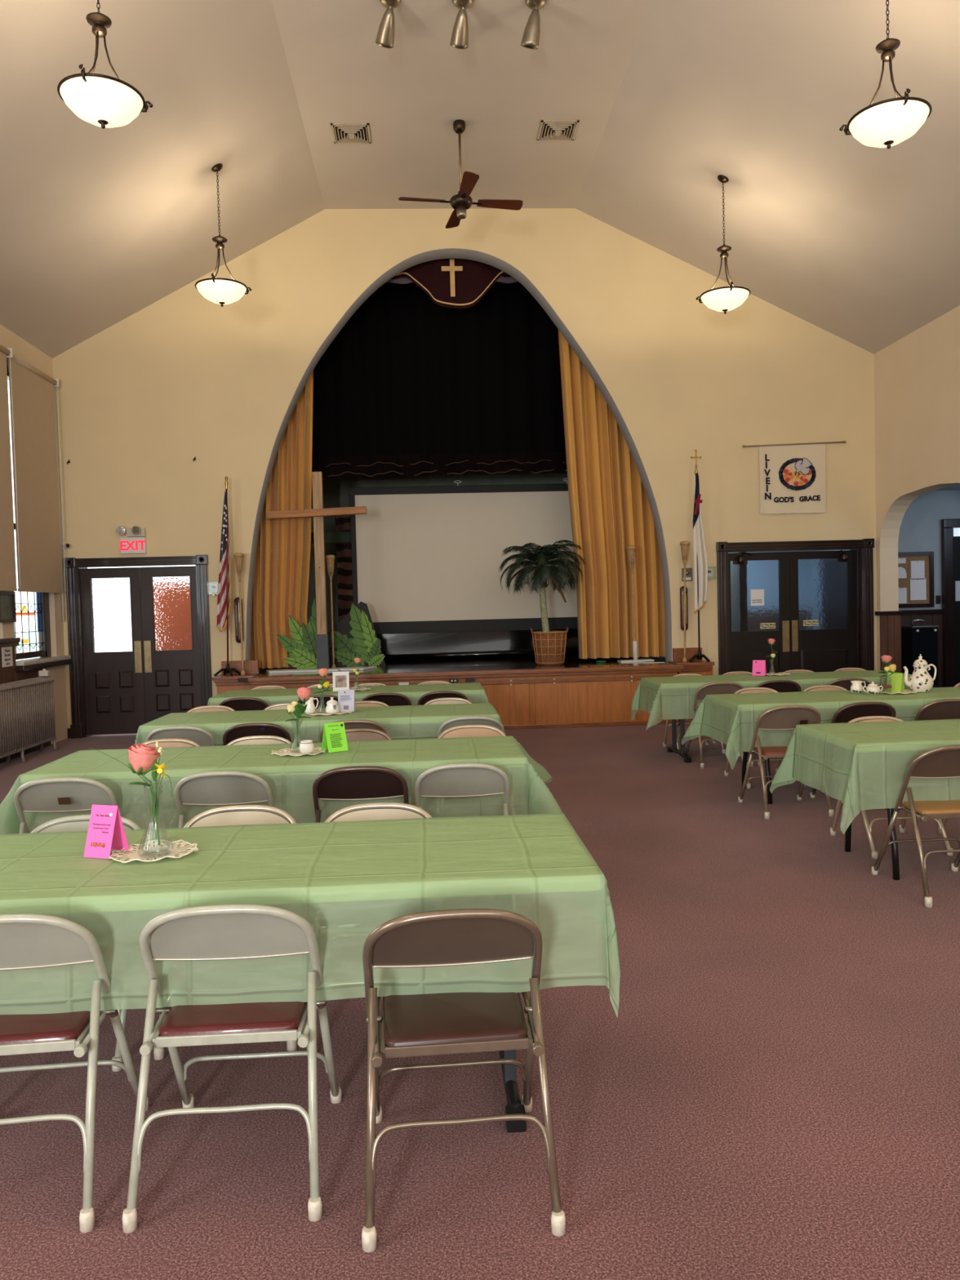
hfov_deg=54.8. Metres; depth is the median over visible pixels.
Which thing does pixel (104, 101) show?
pendant lamp
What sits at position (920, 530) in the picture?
wall
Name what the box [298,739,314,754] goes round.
ceramic jar
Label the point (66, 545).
security camera
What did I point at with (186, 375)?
wall
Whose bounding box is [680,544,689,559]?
woven basket
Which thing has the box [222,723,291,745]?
folding chair
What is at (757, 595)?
paper notice
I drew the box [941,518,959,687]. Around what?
trim
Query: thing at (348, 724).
folding chair
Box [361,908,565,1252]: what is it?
folding chair
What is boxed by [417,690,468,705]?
folding chair
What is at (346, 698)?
tent card
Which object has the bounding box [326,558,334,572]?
woven basket
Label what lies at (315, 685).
folding chair
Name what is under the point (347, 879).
tablecloth
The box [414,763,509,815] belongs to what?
folding chair
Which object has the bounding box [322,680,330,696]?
rose
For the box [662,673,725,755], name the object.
folding chair
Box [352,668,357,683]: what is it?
rose
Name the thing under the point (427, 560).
projection screen
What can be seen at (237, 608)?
case
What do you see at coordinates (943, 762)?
folding chair
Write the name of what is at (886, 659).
rose
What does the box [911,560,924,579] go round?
paper
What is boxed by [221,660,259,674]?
trim
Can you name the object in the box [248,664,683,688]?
trim
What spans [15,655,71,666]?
trim
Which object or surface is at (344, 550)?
shelf
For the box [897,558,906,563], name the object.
paper
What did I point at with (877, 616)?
wall
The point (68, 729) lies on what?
baseboard
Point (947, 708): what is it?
folding chair
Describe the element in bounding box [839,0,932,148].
pendant lamp
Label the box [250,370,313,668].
stage curtain
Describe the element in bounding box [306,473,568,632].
wall
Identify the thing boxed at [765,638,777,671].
rose
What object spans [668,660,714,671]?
trim
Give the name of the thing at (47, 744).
baseboard
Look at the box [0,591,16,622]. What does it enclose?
framed picture
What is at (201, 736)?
folding chair
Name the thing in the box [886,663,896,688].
rose
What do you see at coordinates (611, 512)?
stage curtain
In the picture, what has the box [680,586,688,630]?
case
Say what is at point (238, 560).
woven basket
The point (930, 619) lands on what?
trim
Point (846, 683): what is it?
folding chair
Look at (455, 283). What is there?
valance
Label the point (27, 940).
folding chair
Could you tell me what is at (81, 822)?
folding chair
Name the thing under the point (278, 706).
folding chair
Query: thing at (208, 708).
folding chair
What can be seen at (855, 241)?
ceiling
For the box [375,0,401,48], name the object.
ceiling spotlight
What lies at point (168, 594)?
door
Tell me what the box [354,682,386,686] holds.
folding chair
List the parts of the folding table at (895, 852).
leg, leg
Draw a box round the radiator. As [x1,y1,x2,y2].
[0,675,57,763]
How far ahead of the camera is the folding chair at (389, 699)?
8.20 m
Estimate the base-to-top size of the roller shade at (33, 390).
2.590 m
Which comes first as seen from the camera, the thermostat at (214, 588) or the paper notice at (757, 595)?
the thermostat at (214, 588)
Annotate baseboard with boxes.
[0,741,50,763]
[66,728,71,737]
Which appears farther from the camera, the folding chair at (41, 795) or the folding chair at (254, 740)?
the folding chair at (254, 740)
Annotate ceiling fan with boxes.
[398,119,523,228]
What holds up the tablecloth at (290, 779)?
on the folding table
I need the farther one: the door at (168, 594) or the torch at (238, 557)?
the door at (168, 594)
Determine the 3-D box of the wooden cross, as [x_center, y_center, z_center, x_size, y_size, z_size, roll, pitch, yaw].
[-2.073,-0.882,11.934,1.272,2.560,0.190,-2,2,-3]
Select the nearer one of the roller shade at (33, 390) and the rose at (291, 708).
the rose at (291, 708)
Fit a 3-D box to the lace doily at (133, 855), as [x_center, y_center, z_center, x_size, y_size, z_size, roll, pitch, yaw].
[-1.027,0.664,2.922,0.272,0.013,0.248,-2,2,-15]
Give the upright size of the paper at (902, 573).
0.155 m
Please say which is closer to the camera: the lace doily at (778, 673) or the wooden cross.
the lace doily at (778, 673)
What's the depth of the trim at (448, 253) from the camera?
11.76 m
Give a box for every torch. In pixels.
[233,552,245,675]
[325,555,336,667]
[617,545,654,662]
[680,541,689,662]
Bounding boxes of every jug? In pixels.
[304,697,318,713]
[850,680,866,693]
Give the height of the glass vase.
0.341 m
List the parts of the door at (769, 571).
glass, push plate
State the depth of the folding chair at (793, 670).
9.58 m
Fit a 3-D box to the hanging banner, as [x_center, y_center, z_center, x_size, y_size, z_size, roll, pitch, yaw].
[4.025,-2.077,11.837,1.354,0.917,0.034,-2,2,-3]
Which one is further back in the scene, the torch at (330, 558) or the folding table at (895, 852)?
the torch at (330, 558)
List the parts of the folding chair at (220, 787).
leg, backrest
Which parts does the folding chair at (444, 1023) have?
leg, leg, seat arm, backrest, frame, seat, seat frame, leg, seat arm, leg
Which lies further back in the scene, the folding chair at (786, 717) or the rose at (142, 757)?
the folding chair at (786, 717)
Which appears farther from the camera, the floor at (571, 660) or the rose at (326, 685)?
the floor at (571, 660)
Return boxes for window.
[7,369,47,659]
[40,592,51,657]
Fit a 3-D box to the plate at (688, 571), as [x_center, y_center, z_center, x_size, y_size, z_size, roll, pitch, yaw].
[2.648,-0.835,11.829,0.140,0.170,0.030,-2,2,-3]
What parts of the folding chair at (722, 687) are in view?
leg, leg, frame, backrest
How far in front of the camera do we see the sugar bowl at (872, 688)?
7.07 m
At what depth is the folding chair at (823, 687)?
7.78 m
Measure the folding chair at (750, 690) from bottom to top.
0.760 m
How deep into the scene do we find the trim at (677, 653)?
11.79 m
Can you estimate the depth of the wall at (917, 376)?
11.04 m
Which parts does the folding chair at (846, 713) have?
leg, backrest, frame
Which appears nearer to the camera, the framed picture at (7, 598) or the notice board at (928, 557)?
the framed picture at (7, 598)
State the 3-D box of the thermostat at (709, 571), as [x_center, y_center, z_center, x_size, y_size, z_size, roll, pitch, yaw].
[2.933,-0.850,11.832,0.150,0.175,0.056,-2,2,-3]
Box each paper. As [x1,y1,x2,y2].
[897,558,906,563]
[897,566,906,577]
[898,587,906,603]
[910,578,926,599]
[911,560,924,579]
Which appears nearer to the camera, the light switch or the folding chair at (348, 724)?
the folding chair at (348, 724)
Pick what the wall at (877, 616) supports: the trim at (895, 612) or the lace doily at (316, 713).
the trim at (895, 612)
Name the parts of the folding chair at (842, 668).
backrest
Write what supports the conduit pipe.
attached to the wall at (21, 348)
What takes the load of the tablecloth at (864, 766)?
on the folding table at (895, 852)
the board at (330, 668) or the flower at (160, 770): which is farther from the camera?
the board at (330, 668)
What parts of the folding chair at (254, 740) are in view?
backrest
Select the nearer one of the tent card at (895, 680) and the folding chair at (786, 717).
the folding chair at (786, 717)
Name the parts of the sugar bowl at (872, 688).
lid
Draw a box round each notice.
[1,646,13,666]
[750,589,764,605]
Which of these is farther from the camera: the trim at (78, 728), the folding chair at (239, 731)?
the trim at (78, 728)
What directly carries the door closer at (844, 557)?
attached to the door at (824, 589)
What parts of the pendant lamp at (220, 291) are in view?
arm, ceiling plate, arm, chain, lamp shade, arm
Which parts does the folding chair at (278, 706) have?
backrest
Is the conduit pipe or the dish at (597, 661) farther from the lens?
the dish at (597, 661)
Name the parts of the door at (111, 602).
glass, push plate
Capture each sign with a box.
[115,525,146,554]
[398,682,408,684]
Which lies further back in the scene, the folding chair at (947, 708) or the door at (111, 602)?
the door at (111, 602)
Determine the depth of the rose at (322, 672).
6.75 m
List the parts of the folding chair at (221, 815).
backrest, frame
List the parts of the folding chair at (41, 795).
leg, backrest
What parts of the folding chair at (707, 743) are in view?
leg, leg, frame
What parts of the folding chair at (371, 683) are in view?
backrest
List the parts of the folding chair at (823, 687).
backrest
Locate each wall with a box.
[0,324,67,744]
[52,208,876,728]
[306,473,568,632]
[659,549,849,657]
[874,305,959,611]
[876,615,879,670]
[897,489,959,609]
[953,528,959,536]
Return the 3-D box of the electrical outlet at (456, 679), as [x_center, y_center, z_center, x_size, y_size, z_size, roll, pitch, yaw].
[-0.317,0.489,11.118,0.110,0.044,0.011,-2,2,-3]
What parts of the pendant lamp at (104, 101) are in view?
arm, arm, chain, lamp shade, arm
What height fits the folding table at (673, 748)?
0.742 m
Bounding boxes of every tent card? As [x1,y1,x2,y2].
[83,804,129,858]
[321,721,348,752]
[337,689,355,711]
[751,660,766,675]
[884,672,904,692]
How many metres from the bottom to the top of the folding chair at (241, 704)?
0.760 m
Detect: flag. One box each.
[213,475,240,675]
[688,449,710,662]
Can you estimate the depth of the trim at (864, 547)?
11.89 m
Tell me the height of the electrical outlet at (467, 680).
0.044 m
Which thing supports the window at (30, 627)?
in the wall at (21, 348)
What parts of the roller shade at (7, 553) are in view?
pull cord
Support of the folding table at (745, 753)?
on the floor at (772, 1091)
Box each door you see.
[80,567,145,734]
[139,565,200,723]
[728,551,791,673]
[789,550,858,671]
[953,536,959,686]
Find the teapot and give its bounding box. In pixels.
[903,653,936,692]
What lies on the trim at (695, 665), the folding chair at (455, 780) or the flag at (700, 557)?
the flag at (700, 557)
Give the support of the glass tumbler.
on the lace doily at (882, 691)
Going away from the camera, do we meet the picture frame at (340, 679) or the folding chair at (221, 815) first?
the folding chair at (221, 815)
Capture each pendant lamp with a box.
[57,0,152,128]
[195,163,251,306]
[695,174,751,314]
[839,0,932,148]
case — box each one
[234,597,243,643]
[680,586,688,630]
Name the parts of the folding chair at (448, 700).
backrest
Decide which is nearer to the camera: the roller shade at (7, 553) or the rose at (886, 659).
the rose at (886, 659)
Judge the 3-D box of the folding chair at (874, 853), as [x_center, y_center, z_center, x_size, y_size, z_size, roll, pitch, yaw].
[2.454,0.855,5.562,0.484,0.760,0.577,-2,2,-3]
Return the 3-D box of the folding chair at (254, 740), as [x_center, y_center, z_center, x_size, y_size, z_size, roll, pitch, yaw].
[-1.302,0.958,5.396,0.484,0.760,0.577,-2,2,-3]
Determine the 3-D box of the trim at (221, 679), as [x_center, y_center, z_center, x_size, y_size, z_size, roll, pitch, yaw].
[-2.990,0.487,11.360,0.490,0.115,0.430,-2,2,-3]
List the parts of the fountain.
spout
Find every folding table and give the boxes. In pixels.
[498,1049,526,1133]
[666,719,691,762]
[741,751,772,804]
[844,808,899,879]
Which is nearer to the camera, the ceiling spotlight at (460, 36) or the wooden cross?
the ceiling spotlight at (460, 36)
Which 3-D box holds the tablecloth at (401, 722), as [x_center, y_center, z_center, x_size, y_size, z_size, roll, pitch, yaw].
[-1.105,0.735,6.751,2.604,0.399,1.007,-2,2,-3]
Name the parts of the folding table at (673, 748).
leg, foot rail, leg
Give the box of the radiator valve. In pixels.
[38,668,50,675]
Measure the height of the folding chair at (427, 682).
0.760 m
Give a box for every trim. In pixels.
[0,637,20,647]
[0,646,15,666]
[0,664,46,684]
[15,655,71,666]
[15,658,72,671]
[64,554,212,738]
[212,673,259,685]
[217,684,253,694]
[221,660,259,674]
[245,248,671,662]
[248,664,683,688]
[503,720,679,729]
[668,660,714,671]
[672,647,702,661]
[677,667,712,721]
[715,538,874,675]
[875,610,902,615]
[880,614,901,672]
[898,608,943,614]
[901,613,942,687]
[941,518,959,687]
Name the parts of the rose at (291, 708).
stem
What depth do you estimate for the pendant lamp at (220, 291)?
9.29 m
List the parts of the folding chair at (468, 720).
backrest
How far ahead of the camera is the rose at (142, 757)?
2.86 m
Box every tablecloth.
[0,735,562,834]
[0,813,620,1017]
[133,702,505,745]
[207,682,488,706]
[631,670,911,729]
[680,686,959,769]
[769,719,959,834]
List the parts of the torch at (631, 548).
plate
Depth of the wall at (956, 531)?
13.97 m
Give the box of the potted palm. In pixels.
[497,539,586,665]
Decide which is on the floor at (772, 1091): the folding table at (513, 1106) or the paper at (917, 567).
the folding table at (513, 1106)
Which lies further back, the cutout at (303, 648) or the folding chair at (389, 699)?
the cutout at (303, 648)
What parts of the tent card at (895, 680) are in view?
panel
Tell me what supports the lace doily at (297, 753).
on the tablecloth at (290, 779)
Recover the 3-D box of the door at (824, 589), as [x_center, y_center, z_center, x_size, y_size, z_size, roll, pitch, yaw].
[4.478,-0.116,12.044,0.894,2.078,0.066,-2,2,-3]
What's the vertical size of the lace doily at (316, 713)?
0.013 m
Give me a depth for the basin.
12.17 m
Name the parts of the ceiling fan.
blade, blade, blade, blade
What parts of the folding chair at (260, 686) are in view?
backrest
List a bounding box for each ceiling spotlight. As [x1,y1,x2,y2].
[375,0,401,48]
[449,0,473,48]
[520,0,546,49]
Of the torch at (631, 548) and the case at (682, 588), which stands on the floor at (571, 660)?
the torch at (631, 548)
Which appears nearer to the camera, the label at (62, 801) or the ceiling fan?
the label at (62, 801)
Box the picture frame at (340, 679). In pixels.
[332,671,349,691]
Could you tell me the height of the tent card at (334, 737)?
0.150 m
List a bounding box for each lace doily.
[108,839,199,862]
[271,746,326,756]
[306,710,351,715]
[337,687,370,690]
[765,672,790,675]
[880,689,919,693]
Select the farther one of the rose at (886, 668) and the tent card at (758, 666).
the tent card at (758, 666)
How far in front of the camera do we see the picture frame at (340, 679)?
8.57 m
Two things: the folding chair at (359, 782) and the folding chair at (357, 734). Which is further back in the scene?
the folding chair at (357, 734)
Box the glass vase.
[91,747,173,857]
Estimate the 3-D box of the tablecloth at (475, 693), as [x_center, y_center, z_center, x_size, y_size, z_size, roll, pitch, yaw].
[-1.188,0.660,8.707,2.616,0.387,0.983,-2,2,-3]
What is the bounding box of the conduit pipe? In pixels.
[53,377,64,621]
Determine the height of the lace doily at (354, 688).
0.013 m
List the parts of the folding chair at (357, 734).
backrest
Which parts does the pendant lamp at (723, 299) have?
arm, chain, ceiling plate, lamp shade, arm, arm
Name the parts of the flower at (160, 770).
stem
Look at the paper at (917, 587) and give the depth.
12.52 m
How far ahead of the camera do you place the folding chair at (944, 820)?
5.78 m
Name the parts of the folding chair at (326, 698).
frame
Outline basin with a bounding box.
[901,625,939,628]
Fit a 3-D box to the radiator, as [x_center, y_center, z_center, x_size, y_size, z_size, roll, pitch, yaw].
[-4.818,0.864,9.354,0.208,0.850,2.193,-2,2,-3]
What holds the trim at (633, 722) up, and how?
attached to the stage front
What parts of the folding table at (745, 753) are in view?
leg, leg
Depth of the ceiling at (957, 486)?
12.29 m
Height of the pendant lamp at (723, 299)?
1.416 m
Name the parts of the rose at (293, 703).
stem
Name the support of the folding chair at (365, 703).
on the floor at (772, 1091)
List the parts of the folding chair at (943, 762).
leg, seat arm, leg, frame, seat, seat frame, backrest, leg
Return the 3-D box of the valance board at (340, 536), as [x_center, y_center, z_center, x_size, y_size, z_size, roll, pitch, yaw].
[-2.263,-1.525,13.780,0.880,0.160,0.060,-2,2,-3]
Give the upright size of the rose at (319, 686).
0.184 m
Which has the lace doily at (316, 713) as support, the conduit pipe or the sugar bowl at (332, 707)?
the sugar bowl at (332, 707)
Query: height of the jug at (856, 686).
0.094 m
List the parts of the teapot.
spout, lid, handle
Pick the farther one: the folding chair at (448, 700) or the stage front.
the stage front
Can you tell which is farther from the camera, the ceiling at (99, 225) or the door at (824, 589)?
the door at (824, 589)
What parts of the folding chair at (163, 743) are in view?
backrest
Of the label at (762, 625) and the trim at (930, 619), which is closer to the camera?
the label at (762, 625)
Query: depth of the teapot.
7.16 m
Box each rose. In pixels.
[128,743,159,845]
[284,687,311,746]
[286,703,297,746]
[291,701,297,744]
[313,667,330,708]
[317,684,322,709]
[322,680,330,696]
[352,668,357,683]
[354,657,360,671]
[355,671,359,686]
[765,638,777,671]
[877,655,892,688]
[884,666,890,688]
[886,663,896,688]
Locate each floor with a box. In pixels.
[0,720,959,1279]
[237,653,675,682]
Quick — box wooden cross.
[266,471,366,669]
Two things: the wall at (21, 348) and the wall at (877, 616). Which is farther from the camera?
the wall at (877, 616)
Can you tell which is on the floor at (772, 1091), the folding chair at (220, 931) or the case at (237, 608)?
the folding chair at (220, 931)
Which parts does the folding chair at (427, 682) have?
backrest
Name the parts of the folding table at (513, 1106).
foot rail, leg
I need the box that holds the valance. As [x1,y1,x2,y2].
[386,258,518,308]
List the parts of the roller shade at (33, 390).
pull cord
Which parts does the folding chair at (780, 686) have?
frame, backrest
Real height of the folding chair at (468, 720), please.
0.760 m
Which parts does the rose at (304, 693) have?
stem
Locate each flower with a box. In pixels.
[151,763,168,833]
[153,742,158,839]
[155,746,163,839]
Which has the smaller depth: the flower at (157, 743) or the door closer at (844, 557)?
the flower at (157, 743)
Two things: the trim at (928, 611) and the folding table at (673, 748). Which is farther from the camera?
the trim at (928, 611)
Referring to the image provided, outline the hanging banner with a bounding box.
[742,440,846,514]
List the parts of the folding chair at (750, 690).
leg, leg, backrest, frame, leg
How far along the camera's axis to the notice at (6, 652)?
9.82 m
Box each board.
[266,667,340,673]
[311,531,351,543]
[337,666,376,671]
[897,551,933,608]
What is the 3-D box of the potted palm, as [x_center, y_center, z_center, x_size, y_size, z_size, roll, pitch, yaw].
[0.797,-0.474,11.975,1.119,1.593,1.115,-2,2,-9]
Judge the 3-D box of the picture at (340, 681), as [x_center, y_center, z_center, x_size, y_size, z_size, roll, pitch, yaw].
[-1.287,0.383,8.572,0.110,0.120,0.006,-2,-5,-3]
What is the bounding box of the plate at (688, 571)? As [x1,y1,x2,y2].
[681,568,692,581]
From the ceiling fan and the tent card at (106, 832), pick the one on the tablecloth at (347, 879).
the tent card at (106, 832)
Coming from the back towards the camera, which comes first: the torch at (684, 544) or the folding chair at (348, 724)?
the torch at (684, 544)
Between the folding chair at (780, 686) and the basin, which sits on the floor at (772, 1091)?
the folding chair at (780, 686)
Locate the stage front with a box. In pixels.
[253,671,678,725]
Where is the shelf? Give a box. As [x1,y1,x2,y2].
[334,515,353,622]
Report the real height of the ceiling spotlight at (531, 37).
0.352 m
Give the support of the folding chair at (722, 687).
on the floor at (772, 1091)
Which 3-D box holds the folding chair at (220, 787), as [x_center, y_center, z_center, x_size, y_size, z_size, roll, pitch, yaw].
[-1.223,0.988,4.523,0.484,0.760,0.577,-2,2,-3]
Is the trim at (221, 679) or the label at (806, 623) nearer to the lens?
the trim at (221, 679)
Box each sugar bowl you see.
[325,697,339,713]
[862,681,883,694]
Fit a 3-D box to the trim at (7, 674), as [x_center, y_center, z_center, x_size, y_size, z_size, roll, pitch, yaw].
[-4.849,0.878,6.821,0.020,1.000,8.092,-2,2,-3]
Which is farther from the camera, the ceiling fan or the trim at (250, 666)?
the trim at (250, 666)
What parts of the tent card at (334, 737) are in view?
panel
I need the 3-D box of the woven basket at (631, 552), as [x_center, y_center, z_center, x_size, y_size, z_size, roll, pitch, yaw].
[1.989,-1.100,12.149,0.110,0.190,0.110,-3,2,-3]
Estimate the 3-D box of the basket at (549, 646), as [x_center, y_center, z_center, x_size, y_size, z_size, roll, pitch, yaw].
[0.905,0.079,12.009,0.494,0.480,0.470,-2,2,-3]
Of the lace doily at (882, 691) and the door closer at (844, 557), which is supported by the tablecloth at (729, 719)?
the lace doily at (882, 691)
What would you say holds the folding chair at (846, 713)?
on the floor at (772, 1091)
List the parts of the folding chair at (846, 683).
frame, backrest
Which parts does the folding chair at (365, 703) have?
backrest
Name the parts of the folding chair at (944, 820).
leg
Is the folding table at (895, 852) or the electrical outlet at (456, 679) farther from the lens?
the electrical outlet at (456, 679)
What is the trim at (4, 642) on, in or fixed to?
attached to the wall at (21, 348)
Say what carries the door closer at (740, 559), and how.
attached to the door at (769, 571)
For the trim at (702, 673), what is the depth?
11.54 m
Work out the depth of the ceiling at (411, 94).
8.90 m
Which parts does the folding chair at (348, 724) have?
backrest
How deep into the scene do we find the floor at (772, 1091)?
2.76 m
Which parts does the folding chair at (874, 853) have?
leg, leg, frame, backrest, leg, leg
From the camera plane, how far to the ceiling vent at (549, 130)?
9.64 m
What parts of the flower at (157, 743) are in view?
stem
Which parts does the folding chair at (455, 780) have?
backrest, leg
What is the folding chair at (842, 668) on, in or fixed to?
on the floor at (772, 1091)
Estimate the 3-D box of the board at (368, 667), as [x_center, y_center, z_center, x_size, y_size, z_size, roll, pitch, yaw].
[-1.612,0.370,12.024,0.520,0.022,0.350,-2,2,-3]
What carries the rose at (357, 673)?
in the glass vase
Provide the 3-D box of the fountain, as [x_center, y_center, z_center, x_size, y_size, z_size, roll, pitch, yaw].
[5.858,0.158,12.346,0.360,0.882,0.366,-2,2,-3]
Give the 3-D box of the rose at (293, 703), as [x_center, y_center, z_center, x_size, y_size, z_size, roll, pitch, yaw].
[-0.981,0.441,4.932,0.040,0.232,0.041,-2,2,-3]
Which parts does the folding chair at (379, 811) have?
backrest, frame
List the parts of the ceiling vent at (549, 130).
plate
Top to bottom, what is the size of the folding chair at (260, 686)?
0.760 m
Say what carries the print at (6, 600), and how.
attached to the framed picture at (7, 598)
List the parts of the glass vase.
grass blade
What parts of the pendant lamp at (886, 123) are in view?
arm, chain, lamp shade, arm, arm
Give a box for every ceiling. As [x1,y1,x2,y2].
[0,0,324,358]
[271,0,652,208]
[575,0,959,354]
[935,483,959,490]
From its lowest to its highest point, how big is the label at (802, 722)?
0.038 m
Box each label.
[57,797,71,804]
[760,622,775,628]
[799,720,808,724]
[803,619,818,626]
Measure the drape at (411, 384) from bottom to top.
3.370 m
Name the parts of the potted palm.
trunk crown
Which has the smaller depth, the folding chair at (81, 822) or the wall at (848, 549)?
the folding chair at (81, 822)
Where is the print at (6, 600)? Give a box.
[0,594,13,618]
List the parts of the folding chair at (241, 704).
backrest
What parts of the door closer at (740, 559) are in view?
arm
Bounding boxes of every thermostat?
[209,581,218,595]
[707,566,714,580]
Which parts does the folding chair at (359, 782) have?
leg, backrest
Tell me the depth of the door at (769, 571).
11.98 m
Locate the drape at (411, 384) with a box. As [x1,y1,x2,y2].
[311,275,567,477]
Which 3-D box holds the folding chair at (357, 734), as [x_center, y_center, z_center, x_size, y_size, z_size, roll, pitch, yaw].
[-0.743,0.936,5.606,0.484,0.760,0.577,-2,2,-3]
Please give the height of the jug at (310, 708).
0.112 m
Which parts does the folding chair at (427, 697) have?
backrest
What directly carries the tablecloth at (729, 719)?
on the folding table at (745, 753)
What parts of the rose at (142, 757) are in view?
stem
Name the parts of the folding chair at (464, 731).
backrest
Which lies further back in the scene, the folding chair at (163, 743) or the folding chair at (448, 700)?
the folding chair at (448, 700)
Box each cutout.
[277,596,316,669]
[327,601,386,667]
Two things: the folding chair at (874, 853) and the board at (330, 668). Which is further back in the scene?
the board at (330, 668)
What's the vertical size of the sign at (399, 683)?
0.053 m
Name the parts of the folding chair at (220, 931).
leg, seat arm, leg, backrest, seat frame, frame, seat, seat arm, leg, leg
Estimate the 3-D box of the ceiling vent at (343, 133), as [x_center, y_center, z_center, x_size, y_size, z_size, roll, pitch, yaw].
[-1.337,-5.248,9.623,0.390,0.044,0.390,-2,2,-3]
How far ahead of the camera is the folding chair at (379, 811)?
3.51 m
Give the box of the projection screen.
[348,478,578,659]
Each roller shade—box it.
[0,344,20,591]
[6,354,66,593]
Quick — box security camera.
[61,542,70,550]
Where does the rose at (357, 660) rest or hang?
in the glass vase
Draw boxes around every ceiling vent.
[330,123,371,143]
[537,120,579,140]
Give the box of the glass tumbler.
[879,680,892,693]
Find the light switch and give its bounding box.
[935,595,941,604]
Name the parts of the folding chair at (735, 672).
frame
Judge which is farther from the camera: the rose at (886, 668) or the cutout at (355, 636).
the cutout at (355, 636)
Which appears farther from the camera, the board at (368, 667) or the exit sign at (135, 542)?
the board at (368, 667)
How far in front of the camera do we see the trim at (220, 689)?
11.22 m
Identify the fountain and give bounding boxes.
[901,618,939,685]
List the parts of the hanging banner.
rod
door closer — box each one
[733,551,752,564]
[834,550,850,562]
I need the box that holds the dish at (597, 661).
[595,660,606,662]
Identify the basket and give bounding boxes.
[234,556,243,572]
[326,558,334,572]
[530,626,568,665]
[627,548,635,563]
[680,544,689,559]
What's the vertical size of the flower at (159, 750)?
0.291 m
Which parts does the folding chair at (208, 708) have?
backrest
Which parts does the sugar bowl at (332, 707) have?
lid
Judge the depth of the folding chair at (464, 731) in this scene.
5.76 m
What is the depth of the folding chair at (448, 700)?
7.55 m
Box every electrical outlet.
[448,678,457,682]
[465,678,474,682]
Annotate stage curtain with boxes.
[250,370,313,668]
[558,329,665,658]
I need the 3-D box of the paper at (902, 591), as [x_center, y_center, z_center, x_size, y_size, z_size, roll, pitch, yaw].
[5.706,-0.599,12.505,0.125,0.210,0.012,-2,2,-3]
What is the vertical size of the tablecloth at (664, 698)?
0.458 m
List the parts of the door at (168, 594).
push plate, glass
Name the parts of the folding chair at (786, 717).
leg, seat arm, leg, seat, seat frame, frame, backrest, leg, leg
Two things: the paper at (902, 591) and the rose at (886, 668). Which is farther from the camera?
the paper at (902, 591)
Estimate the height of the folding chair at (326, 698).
0.760 m
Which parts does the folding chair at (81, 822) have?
backrest, frame, leg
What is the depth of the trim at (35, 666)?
10.53 m
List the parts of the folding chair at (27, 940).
seat, backrest, seat frame, frame, seat arm, leg, leg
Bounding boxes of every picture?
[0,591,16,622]
[335,675,346,687]
[343,705,348,709]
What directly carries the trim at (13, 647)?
attached to the wall at (21, 348)
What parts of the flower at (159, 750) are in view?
stem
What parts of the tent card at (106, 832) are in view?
panel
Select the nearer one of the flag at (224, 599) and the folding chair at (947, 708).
the folding chair at (947, 708)
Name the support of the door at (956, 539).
on the floor at (772, 1091)
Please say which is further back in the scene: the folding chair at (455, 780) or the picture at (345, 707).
the picture at (345, 707)
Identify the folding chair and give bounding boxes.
[0,913,148,1232]
[13,777,117,833]
[30,814,141,1071]
[122,904,342,1233]
[141,738,199,747]
[146,725,216,746]
[153,804,297,1060]
[173,770,274,827]
[186,705,235,712]
[218,697,268,711]
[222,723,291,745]
[226,735,292,745]
[251,685,286,689]
[263,702,304,710]
[297,694,337,708]
[306,684,333,688]
[306,802,432,1057]
[312,765,408,822]
[320,720,386,742]
[345,728,391,741]
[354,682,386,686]
[355,700,388,706]
[361,693,411,706]
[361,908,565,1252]
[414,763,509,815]
[417,680,450,684]
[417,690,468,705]
[424,697,471,704]
[437,715,504,737]
[438,724,506,737]
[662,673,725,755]
[684,681,753,768]
[712,671,751,743]
[724,687,805,788]
[737,705,834,819]
[738,680,801,766]
[783,669,813,672]
[803,684,847,691]
[809,702,896,804]
[826,678,870,690]
[830,715,953,858]
[833,667,865,671]
[871,745,959,907]
[914,698,959,720]
[937,818,946,833]
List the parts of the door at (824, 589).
push plate, glass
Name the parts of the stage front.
access panel, access panel, access panel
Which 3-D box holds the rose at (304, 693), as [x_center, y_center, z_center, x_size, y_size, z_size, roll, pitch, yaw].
[-0.961,0.409,4.922,0.146,0.316,0.082,-2,2,-3]

